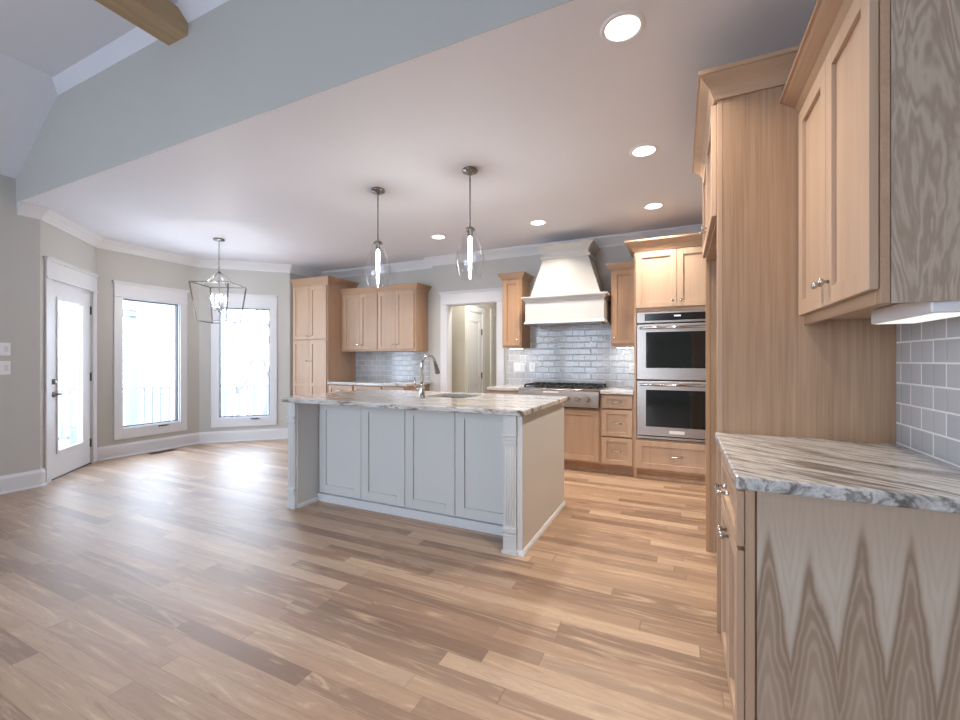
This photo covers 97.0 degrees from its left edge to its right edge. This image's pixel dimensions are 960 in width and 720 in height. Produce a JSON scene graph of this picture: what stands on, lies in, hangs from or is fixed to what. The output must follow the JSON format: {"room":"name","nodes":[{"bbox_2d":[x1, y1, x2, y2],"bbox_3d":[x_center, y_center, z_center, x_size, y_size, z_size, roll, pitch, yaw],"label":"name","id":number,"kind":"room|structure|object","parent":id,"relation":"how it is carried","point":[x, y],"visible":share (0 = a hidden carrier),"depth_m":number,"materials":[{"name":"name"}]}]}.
{"room":"kitchen","nodes":[
{"label":"kitchen","id":0,"kind":"room"},
{"bbox_2d":[0,174,39,475],"bbox_3d":[-5.599,-0.657,1.657,0.120,4.000,5.650,0,0,25],"label":"wall","id":1,"kind":"structure","parent":0,"point":[19,235],"depth_m":4.05,"materials":[{"name":"beige paint"}]},
{"bbox_2d":[0,361,10,374],"bbox_3d":[-4.458,0.072,3.917,0.010,0.128,0.180,0,0,25],"label":"switch plate","id":2,"kind":"object","parent":1,"relation":"attached to","point":[5,366],"visible":1,"depth_m":3.97,"materials":[{"name":"white plastic"}]},
{"bbox_2d":[0,343,10,355],"bbox_3d":[-4.458,-0.102,3.917,0.010,0.120,0.180,0,0,25],"label":"switch plate","id":3,"kind":"object","parent":1,"relation":"attached to","point":[5,348],"visible":1,"depth_m":3.97,"materials":[{"name":"white plastic"}]},
{"bbox_2d":[0,468,46,494],"bbox_3d":[-5.510,1.160,1.715,0.069,0.165,5.590,0,0,25],"label":"baseboard","id":4,"kind":"structure","parent":1,"relation":"attached to","point":[15,482],"depth_m":4.06,"materials":[{"name":"white paint"}]},
{"bbox_2d":[0,53,57,178],"bbox_3d":[-5.116,-2.095,1.404,0.970,0.745,5.365,0,0,25],"label":"ceiling","id":5,"kind":"structure","parent":0,"point":[28,94],"depth_m":3.64,"materials":[{"name":"paint"}]},
{"bbox_2d":[40,220,95,468],"bbox_3d":[-4.586,-0.077,4.682,0.120,2.840,1.103,0,0,-20],"label":"wall","id":6,"kind":"structure","parent":0,"point":[55,243],"depth_m":4.41,"materials":[{"name":"beige paint"}]},
{"bbox_2d":[52,282,91,479],"bbox_3d":[-4.566,0.216,4.712,0.159,2.052,0.846,0,0,-20],"label":"door","id":7,"kind":"structure","parent":6,"relation":"in","point":[65,460],"depth_m":4.78,"materials":[{"name":"white paint"}]},
{"bbox_2d":[43,256,100,483],"bbox_3d":[-4.565,0.102,4.712,0.160,2.280,1.066,0,0,-20],"label":"trim","id":8,"kind":"structure","parent":6,"relation":"attached to","point":[61,272],"depth_m":4.40,"materials":[{"name":"white paint"}]},
{"bbox_2d":[0,0,180,76],"bbox_3d":[-2.163,-2.417,0.063,5.515,0.100,5.465,0,0,25],"label":"ceiling","id":9,"kind":"structure","parent":0,"point":[50,37],"depth_m":3.05,"materials":[{"name":"paint"}]},
{"bbox_2d":[95,0,187,45],"bbox_3d":[-3.212,-2.282,0.559,0.224,0.151,5.264,0,0,25],"label":"beam","id":10,"kind":"structure","parent":9,"relation":"attached to","point":[163,20],"depth_m":2.77,"materials":[{"name":"brown wood"}]},
{"bbox_2d":[52,0,228,94],"bbox_3d":[-1.353,-2.353,2.548,6.175,0.130,0.080,0,0,25],"label":"trim","id":11,"kind":"structure","parent":0,"point":[136,39],"depth_m":3.20,"materials":[{"name":"paint"}]},
{"bbox_2d":[96,248,198,446],"bbox_3d":[-4.511,-0.077,5.806,0.120,2.840,1.240,0,0,25],"label":"wall","id":12,"kind":"structure","parent":0,"point":[110,265],"depth_m":5.53,"materials":[{"name":"beige paint"}]},
{"bbox_2d":[111,280,189,439],"bbox_3d":[-4.485,0.005,5.791,0.160,2.025,0.924,0,0,25],"label":"trim","id":13,"kind":"structure","parent":12,"relation":"attached to","point":[122,290],"depth_m":5.70,"materials":[{"name":"white paint"}]},
{"bbox_2d":[123,299,177,426],"bbox_3d":[-4.464,0.058,5.781,0.136,1.706,0.672,0,0,25],"label":"window","id":14,"kind":"structure","parent":12,"relation":"in","point":[175,305],"depth_m":6.08,"materials":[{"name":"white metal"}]},
{"bbox_2d":[97,428,287,460],"bbox_3d":[-4.004,1.160,6.165,2.339,0.165,0.512,0,0,-41],"label":"baseboard","id":15,"kind":"structure","parent":12,"relation":"attached to","point":[139,447],"depth_m":6.15,"materials":[{"name":"white paint"}]},
{"bbox_2d":[199,267,289,431],"bbox_3d":[-3.625,-0.077,6.596,1.238,2.840,0.120,0,0,-19],"label":"wall","id":16,"kind":"structure","parent":0,"point":[256,282],"depth_m":6.55,"materials":[{"name":"beige paint"}]},
{"bbox_2d":[209,293,277,427],"bbox_3d":[-3.631,0.005,6.562,0.943,2.025,0.160,0,0,-19],"label":"trim","id":17,"kind":"structure","parent":16,"relation":"attached to","point":[252,301],"depth_m":6.50,"materials":[{"name":"white paint"}]},
{"bbox_2d":[220,308,269,418],"bbox_3d":[-3.623,0.058,6.540,0.691,1.706,0.136,0,0,-19],"label":"window","id":18,"kind":"structure","parent":16,"relation":"in","point":[220,308],"depth_m":6.57,"materials":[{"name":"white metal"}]},
{"bbox_2d":[16,0,572,201],"bbox_3d":[-1.451,-2.078,2.703,6.485,1.160,0.124,0,0,25],"label":"wall header","id":19,"kind":"structure","parent":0,"point":[239,60],"depth_m":2.67,"materials":[{"name":"beige paint"}]},
{"bbox_2d":[17,201,702,277],"bbox_3d":[-1.043,-1.440,4.490,7.275,0.115,3.694,0,0,25],"label":"trim","id":20,"kind":"structure","parent":19,"relation":"attached to","point":[50,216],"depth_m":5.71,"materials":[{"name":"white paint"}]},
{"bbox_2d":[290,273,309,396],"bbox_3d":[-2.907,-0.077,7.116,0.120,2.840,0.780,0,0,25],"label":"wall","id":21,"kind":"structure","parent":0,"point":[292,276],"depth_m":6.77,"materials":[{"name":"beige paint"}]},
{"bbox_2d":[0,439,732,719],"bbox_3d":[-1.647,1.292,3.212,7.275,0.100,11.600,0,0,25],"label":"floor","id":22,"kind":"structure","parent":0,"point":[182,583],"depth_m":2.13,"materials":[{"name":"brown wood"}]},
{"bbox_2d":[147,449,175,453],"bbox_3d":[-4.297,1.240,5.743,0.120,0.004,0.310,0,0,25],"label":"floor vent","id":23,"kind":"object","parent":22,"relation":"in","point":[169,449],"visible":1,"depth_m":5.75,"materials":[{"name":"brown metal"}]},
{"bbox_2d":[289,276,358,395],"bbox_3d":[-2.501,-0.013,6.846,0.815,2.510,0.679,0,0,25],"label":"pantry cabinet","id":24,"kind":"object","parent":22,"relation":"on","point":[318,358],"visible":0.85,"depth_m":6.60,"materials":[{"name":"brown wood"}]},
{"bbox_2d":[329,384,353,392],"bbox_3d":[-1.965,0.804,6.603,0.498,0.876,0.660,0,0,25],"label":"base cabinet","id":25,"kind":"object","parent":22,"relation":"on","point":[333,388],"visible":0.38,"depth_m":6.35,"materials":[{"name":"brown wood"}]},
{"bbox_2d":[327,380,430,386],"bbox_3d":[-1.531,0.347,6.410,1.449,0.038,0.637,0,0,25],"label":"countertop","id":26,"kind":"structure","parent":25,"relation":"on","point":[347,382],"depth_m":6.20,"materials":[{"name":"white stone"}]},
{"bbox_2d":[354,385,382,390],"bbox_3d":[-1.505,0.804,6.385,0.520,0.876,0.660,0,0,25],"label":"base cabinet","id":27,"kind":"object","parent":22,"relation":"on","point":[356,387],"visible":0.14,"depth_m":6.15,"materials":[{"name":"brown wood"}]},
{"bbox_2d":[383,385,428,390],"bbox_3d":[-1.089,0.804,6.188,0.400,0.876,0.660,0,0,25],"label":"base cabinet","id":28,"kind":"object","parent":22,"relation":"on","point":[411,388],"visible":0.16,"depth_m":5.96,"materials":[{"name":"brown wood"}]},
{"bbox_2d":[286,397,565,556],"bbox_3d":[-0.446,0.798,3.608,2.102,0.889,1.098,0,0,25],"label":"kitchen island","id":29,"kind":"object","parent":22,"relation":"on","point":[501,475],"visible":0.84,"depth_m":3.29,"materials":[{"name":"grey paint"}]},
{"bbox_2d":[281,389,566,415],"bbox_3d":[-0.462,0.335,3.626,2.165,0.038,1.160,0,0,25],"label":"island countertop","id":30,"kind":"structure","parent":29,"relation":"on","point":[471,403],"depth_m":3.29,"materials":[{"name":"white stone"}]},
{"bbox_2d":[414,354,439,397],"bbox_3d":[-0.431,0.132,3.590,0.247,0.368,0.090,0,0,-39],"label":"faucet","id":31,"kind":"object","parent":30,"relation":"on","point":[421,388],"visible":1,"depth_m":3.53,"materials":[{"name":"silver metal"}]},
{"bbox_2d":[489,390,518,394],"bbox_3d":[0.414,0.804,5.369,0.408,0.876,0.658,0,0,25],"label":"base cabinet","id":32,"kind":"object","parent":22,"relation":"on","point":[490,391],"visible":0.12,"depth_m":5.13,"materials":[{"name":"brown wood"}]},
{"bbox_2d":[487,384,531,390],"bbox_3d":[0.412,0.347,5.377,0.418,0.038,0.644,0,0,25],"label":"countertop","id":33,"kind":"structure","parent":32,"relation":"on","point":[507,387],"depth_m":5.14,"materials":[{"name":"white stone"}]},
{"bbox_2d":[564,407,600,471],"bbox_3d":[1.017,0.890,5.090,0.918,0.705,0.646,0,0,25],"label":"base cabinet","id":34,"kind":"object","parent":22,"relation":"on","point":[581,425],"visible":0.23,"depth_m":4.73,"materials":[{"name":"brown wood"}]},
{"bbox_2d":[600,394,633,474],"bbox_3d":[1.589,0.804,4.813,0.348,0.876,0.658,0,0,25],"label":"base cabinet","id":35,"kind":"object","parent":22,"relation":"on","point":[616,410],"visible":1,"depth_m":4.57,"materials":[{"name":"brown wood"}]},
{"bbox_2d":[600,387,633,394],"bbox_3d":[1.592,0.347,4.819,0.348,0.038,0.644,0,0,25],"label":"countertop","id":36,"kind":"structure","parent":35,"relation":"on","point":[610,390],"depth_m":4.57,"materials":[{"name":"white stone"}]},
{"bbox_2d":[519,382,607,407],"bbox_3d":[0.999,0.408,5.051,0.916,0.245,0.694,0,0,25],"label":"rangetop","id":37,"kind":"object","parent":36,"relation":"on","point":[581,395],"visible":0.79,"depth_m":4.77,"materials":[{"name":"silver metal"}]},
{"bbox_2d":[526,385,605,388],"bbox_3d":[1.028,0.324,5.111,0.876,0.007,0.520,0,0,25],"label":"grate","id":38,"kind":"object","parent":37,"relation":"on","point":[533,386],"depth_m":4.95,"materials":[{"name":"black metal"}]},
{"bbox_2d":[625,232,705,484],"bbox_3d":[2.110,-0.002,4.544,0.990,2.488,0.699,0,0,25],"label":"tall cabinet","id":39,"kind":"object","parent":22,"relation":"on","point":[670,271],"visible":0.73,"depth_m":4.33,"materials":[{"name":"brown wood"}]},
{"bbox_2d":[637,310,705,442],"bbox_3d":[2.096,0.160,4.515,0.760,1.310,0.615,0,0,25],"label":"double oven","id":40,"kind":"object","parent":39,"relation":"in","point":[671,345],"visible":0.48,"depth_m":4.30,"materials":[{"name":"silver metal"}]},
{"bbox_2d":[692,45,895,632],"bbox_3d":[1.529,-0.025,2.245,0.703,2.535,1.092,0,0,25],"label":"tall cabinet","id":41,"kind":"object","parent":22,"relation":"on","point":[769,372],"visible":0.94,"depth_m":1.86,"materials":[{"name":"brown wood"}]},
{"bbox_2d":[714,454,959,719],"bbox_3d":[1.173,0.804,1.454,0.664,0.876,0.785,0,0,25],"label":"base cabinet","id":42,"kind":"object","parent":22,"relation":"on","point":[831,609],"visible":0.91,"depth_m":1.13,"materials":[{"name":"brown wood"}]},
{"bbox_2d":[715,432,959,513],"bbox_3d":[1.184,0.347,1.433,0.633,0.038,0.813,0,0,25],"label":"countertop","id":43,"kind":"structure","parent":42,"relation":"on","point":[886,474],"depth_m":1.26,"materials":[{"name":"grey stone"}]},
{"bbox_2d":[341,268,431,390],"bbox_3d":[-1.672,-0.077,6.897,2.300,2.840,0.120,0,0,25],"label":"wall","id":44,"kind":"structure","parent":0,"point":[423,276],"depth_m":6.55,"materials":[{"name":"beige paint"}]},
{"bbox_2d":[339,286,387,351],"bbox_3d":[-1.804,-0.619,6.679,0.723,0.973,0.384,0,0,25],"label":"upper cabinet","id":45,"kind":"object","parent":44,"relation":"attached to","point":[359,306],"visible":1,"depth_m":6.53,"materials":[{"name":"brown wood"}]},
{"bbox_2d":[356,351,429,381],"bbox_3d":[-1.405,0.098,6.699,1.429,0.460,0.008,0,0,25],"label":"backsplash","id":46,"kind":"structure","parent":44,"relation":"attached to","point":[381,366],"depth_m":6.69,"materials":[{"name":"grey tile"}]},
{"bbox_2d":[376,282,430,351],"bbox_3d":[-1.145,-0.619,6.368,0.735,0.973,0.384,0,0,25],"label":"upper cabinet","id":47,"kind":"object","parent":44,"relation":"attached to","point":[402,308],"visible":1,"depth_m":6.23,"materials":[{"name":"brown wood"}]},
{"bbox_2d":[16,0,816,271],"bbox_3d":[-1.018,-1.558,4.544,7.515,0.120,3.815,0,0,25],"label":"ceiling","id":48,"kind":"structure","parent":0,"point":[549,113],"depth_m":3.12,"materials":[{"name":"paint"}]},
{"bbox_2d":[188,238,246,323],"bbox_3d":[-3.235,-0.982,5.262,0.461,1.031,0.461,0,0,-4],"label":"lantern chandelier","id":49,"kind":"object","parent":48,"relation":"hanging from","point":[219,298],"visible":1,"depth_m":5.25,"materials":[{"name":"silver metal"}]},
{"bbox_2d":[365,187,390,286],"bbox_3d":[-0.897,-1.069,3.733,0.225,0.856,0.225,0,0,25],"label":"pendant light","id":50,"kind":"object","parent":48,"relation":"hanging from","point":[376,190],"visible":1,"depth_m":3.72,"materials":[{"name":"silver metal"}]},
{"bbox_2d":[430,234,445,239],"bbox_3d":[-0.505,-1.494,5.159,0.196,0.006,0.196,0,0,25],"label":"recessed light","id":51,"kind":"object","parent":48,"relation":"in","point":[437,236],"visible":1,"depth_m":5.14,"materials":[{"name":"white plastic"}]},
{"bbox_2d":[456,166,483,279],"bbox_3d":[-0.079,-1.069,3.340,0.225,0.856,0.225,0,0,25],"label":"pendant light","id":52,"kind":"object","parent":48,"relation":"hanging from","point":[469,170],"visible":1,"depth_m":3.33,"materials":[{"name":"clear glass"}]},
{"bbox_2d":[529,220,546,225],"bbox_3d":[0.632,-1.494,4.621,0.196,0.006,0.196,0,0,25],"label":"recessed light","id":53,"kind":"object","parent":48,"relation":"in","point":[533,222],"visible":1,"depth_m":4.61,"materials":[{"name":"white plastic"}]},
{"bbox_2d":[600,10,645,43],"bbox_3d":[0.641,-1.494,1.913,0.196,0.006,0.196,0,0,25],"label":"recessed light","id":54,"kind":"object","parent":48,"relation":"in","point":[624,26],"visible":1,"depth_m":1.90,"materials":[{"name":"white plastic"}]},
{"bbox_2d":[629,144,658,157],"bbox_3d":[1.173,-1.494,3.037,0.196,0.006,0.196,0,0,25],"label":"recessed light","id":55,"kind":"object","parent":48,"relation":"in","point":[645,150],"visible":1,"depth_m":3.03,"materials":[{"name":"white plastic"}]},
{"bbox_2d":[643,202,664,209],"bbox_3d":[1.686,-1.494,4.123,0.196,0.006,0.196,0,0,25],"label":"recessed light","id":56,"kind":"object","parent":48,"relation":"in","point":[655,205],"visible":1,"depth_m":4.11,"materials":[{"name":"white plastic"}]},
{"bbox_2d":[452,306,466,392],"bbox_3d":[-0.677,-0.128,6.979,1.010,2.740,0.080,0,0,25],"label":"wall","id":57,"kind":"structure","parent":0,"point":[459,313],"depth_m":6.77,"materials":[{"name":"beige paint"}]},
{"bbox_2d":[470,304,496,392],"bbox_3d":[0.158,-0.128,7.702,0.100,2.740,1.940,0,0,25],"label":"wall","id":58,"kind":"structure","parent":0,"point":[488,307],"depth_m":7.57,"materials":[{"name":"beige paint"}]},
{"bbox_2d":[470,311,481,392],"bbox_3d":[-0.089,0.217,7.092,0.056,2.050,0.502,0,0,25],"label":"door","id":59,"kind":"structure","parent":58,"relation":"in","point":[475,317],"depth_m":7.10,"materials":[{"name":"white paint"}]},
{"bbox_2d":[467,305,496,392],"bbox_3d":[0.112,0.150,7.441,0.040,2.185,1.450,0,0,25],"label":"trim","id":60,"kind":"structure","parent":58,"relation":"attached to","point":[477,308],"depth_m":7.31,"materials":[{"name":"white paint"}]},
{"bbox_2d":[432,245,633,391],"bbox_3d":[1.225,-0.077,5.416,4.205,2.840,0.120,0,0,25],"label":"wall","id":61,"kind":"structure","parent":0,"point":[445,278],"depth_m":5.89,"materials":[{"name":"beige paint"}]},
{"bbox_2d":[438,287,503,391],"bbox_3d":[-0.106,0.130,6.012,1.039,2.225,0.160,0,0,25],"label":"trim","id":62,"kind":"structure","parent":61,"relation":"attached to","point":[449,299],"depth_m":6.08,"materials":[{"name":"white paint"}]},
{"bbox_2d":[497,271,533,348],"bbox_3d":[0.462,-0.620,5.503,0.370,0.959,0.374,0,0,25],"label":"upper cabinet","id":63,"kind":"object","parent":61,"relation":"attached to","point":[515,285],"visible":1,"depth_m":5.38,"materials":[{"name":"brown wood"}]},
{"bbox_2d":[521,239,610,326],"bbox_3d":[1.060,-0.901,5.137,1.005,0.943,0.524,0,0,25],"label":"range hood","id":64,"kind":"object","parent":61,"relation":"attached to","point":[568,289],"visible":0.97,"depth_m":4.97,"materials":[{"name":"white paint"}]},
{"bbox_2d":[507,323,633,387],"bbox_3d":[1.125,-0.065,5.393,1.683,0.786,0.008,0,0,25],"label":"backsplash","id":65,"kind":"structure","parent":61,"relation":"attached to","point":[568,353],"depth_m":5.36,"materials":[{"name":"grey tile"}]},
{"bbox_2d":[514,363,525,371],"bbox_3d":[0.531,0.098,5.663,0.178,0.120,0.010,0,0,25],"label":"switch plate","id":66,"kind":"object","parent":65,"relation":"attached to","point":[518,367],"visible":1,"depth_m":5.66,"materials":[{"name":"white plastic"}]},
{"bbox_2d":[529,363,534,371],"bbox_3d":[0.687,0.098,5.589,0.076,0.120,0.010,0,0,25],"label":"switch plate","id":67,"kind":"object","parent":65,"relation":"attached to","point":[531,365],"visible":1,"depth_m":5.59,"materials":[{"name":"white plastic"}]},
{"bbox_2d":[629,363,633,372],"bbox_3d":[1.814,0.098,5.057,0.076,0.120,0.008,0,0,25],"label":"outlet plate","id":68,"kind":"object","parent":65,"relation":"attached to","point":[631,365],"visible":0.63,"depth_m":5.06,"materials":[{"name":"white plastic"}]},
{"bbox_2d":[605,261,633,347],"bbox_3d":[1.658,-0.620,4.937,0.330,0.959,0.374,0,0,25],"label":"upper cabinet","id":69,"kind":"object","parent":61,"relation":"attached to","point":[622,273],"visible":0.93,"depth_m":4.80,"materials":[{"name":"brown wood"}]},
{"bbox_3d":[1.105,-0.657,0.384,0.120,4.000,9.080,0,0,25],"label":"wall","id":70,"kind":"structure","parent":0,"visible":0},
{"bbox_2d":[779,0,959,324],"bbox_3d":[1.305,-0.620,1.403,0.389,1.004,0.933,0,0,25],"label":"upper cabinet","id":71,"kind":"object","parent":70,"relation":"attached to","point":[873,86],"visible":1,"depth_m":1.11,"materials":[{"name":"brown wood"}]},
{"bbox_2d":[878,312,959,323],"bbox_3d":[1.279,-0.119,1.226,0.095,0.002,0.360,0,0,25],"label":"under-cabinet light","id":72,"kind":"object","parent":71,"relation":"attached to","point":[906,317],"depth_m":1.21,"materials":[{"name":"white plastic"}]},
{"bbox_2d":[896,316,959,467],"bbox_3d":[1.425,0.094,1.211,0.008,0.468,1.008,0,0,25],"label":"backsplash","id":73,"kind":"structure","parent":70,"relation":"attached to","point":[928,352],"depth_m":1.45,"materials":[{"name":"grey tile"}]},
{"label":"outside","id":74,"kind":"structure","parent":0,"visible":0},
{"bbox_3d":[-5.503,1.452,6.142,3.400,0.100,8.400,0,0,25],"label":"floor","id":75,"kind":"structure","parent":74,"visible":0},
{"bbox_2d":[59,386,145,444],"bbox_3d":[-7.470,0.922,5.607,0.090,0.960,5.352,0,0,25],"label":"deck railing","id":76,"kind":"object","parent":75,"relation":"on","point":[72,436],"visible":0.17,"depth_m":7.03,"materials":[{"name":"white paint"}]},
{"bbox_2d":[123,300,173,424],"bbox_3d":[-6.017,0.172,7.978,0.200,2.460,1.120,0,0,25],"label":"porch post","id":77,"kind":"object","parent":75,"relation":"on","point":[130,308],"visible":0.75,"depth_m":7.53,"materials":[{"name":"white paint"}]},
{"bbox_2d":[151,384,268,421],"bbox_3d":[-4.585,0.922,8.686,3.558,0.960,0.090,0,0,-20],"label":"deck railing","id":78,"kind":"object","parent":75,"relation":"on","point":[254,386],"visible":0.19,"depth_m":8.49,"materials":[{"name":"white paint"}]},
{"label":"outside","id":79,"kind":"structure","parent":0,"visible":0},
{"bbox_2d":[59,387,265,444],"bbox_3d":[-2.505,3.393,12.246,75.000,0.300,70.000,0,0,25],"label":"ground","id":80,"kind":"structure","parent":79,"point":[250,390],"depth_m":29.60,"materials":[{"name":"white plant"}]},
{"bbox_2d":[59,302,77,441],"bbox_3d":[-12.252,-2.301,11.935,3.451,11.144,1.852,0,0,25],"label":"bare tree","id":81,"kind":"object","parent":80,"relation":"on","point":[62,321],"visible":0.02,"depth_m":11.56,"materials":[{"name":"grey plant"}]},
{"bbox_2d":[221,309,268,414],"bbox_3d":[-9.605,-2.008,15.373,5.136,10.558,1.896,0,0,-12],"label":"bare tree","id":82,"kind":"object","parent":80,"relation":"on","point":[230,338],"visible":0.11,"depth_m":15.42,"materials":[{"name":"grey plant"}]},
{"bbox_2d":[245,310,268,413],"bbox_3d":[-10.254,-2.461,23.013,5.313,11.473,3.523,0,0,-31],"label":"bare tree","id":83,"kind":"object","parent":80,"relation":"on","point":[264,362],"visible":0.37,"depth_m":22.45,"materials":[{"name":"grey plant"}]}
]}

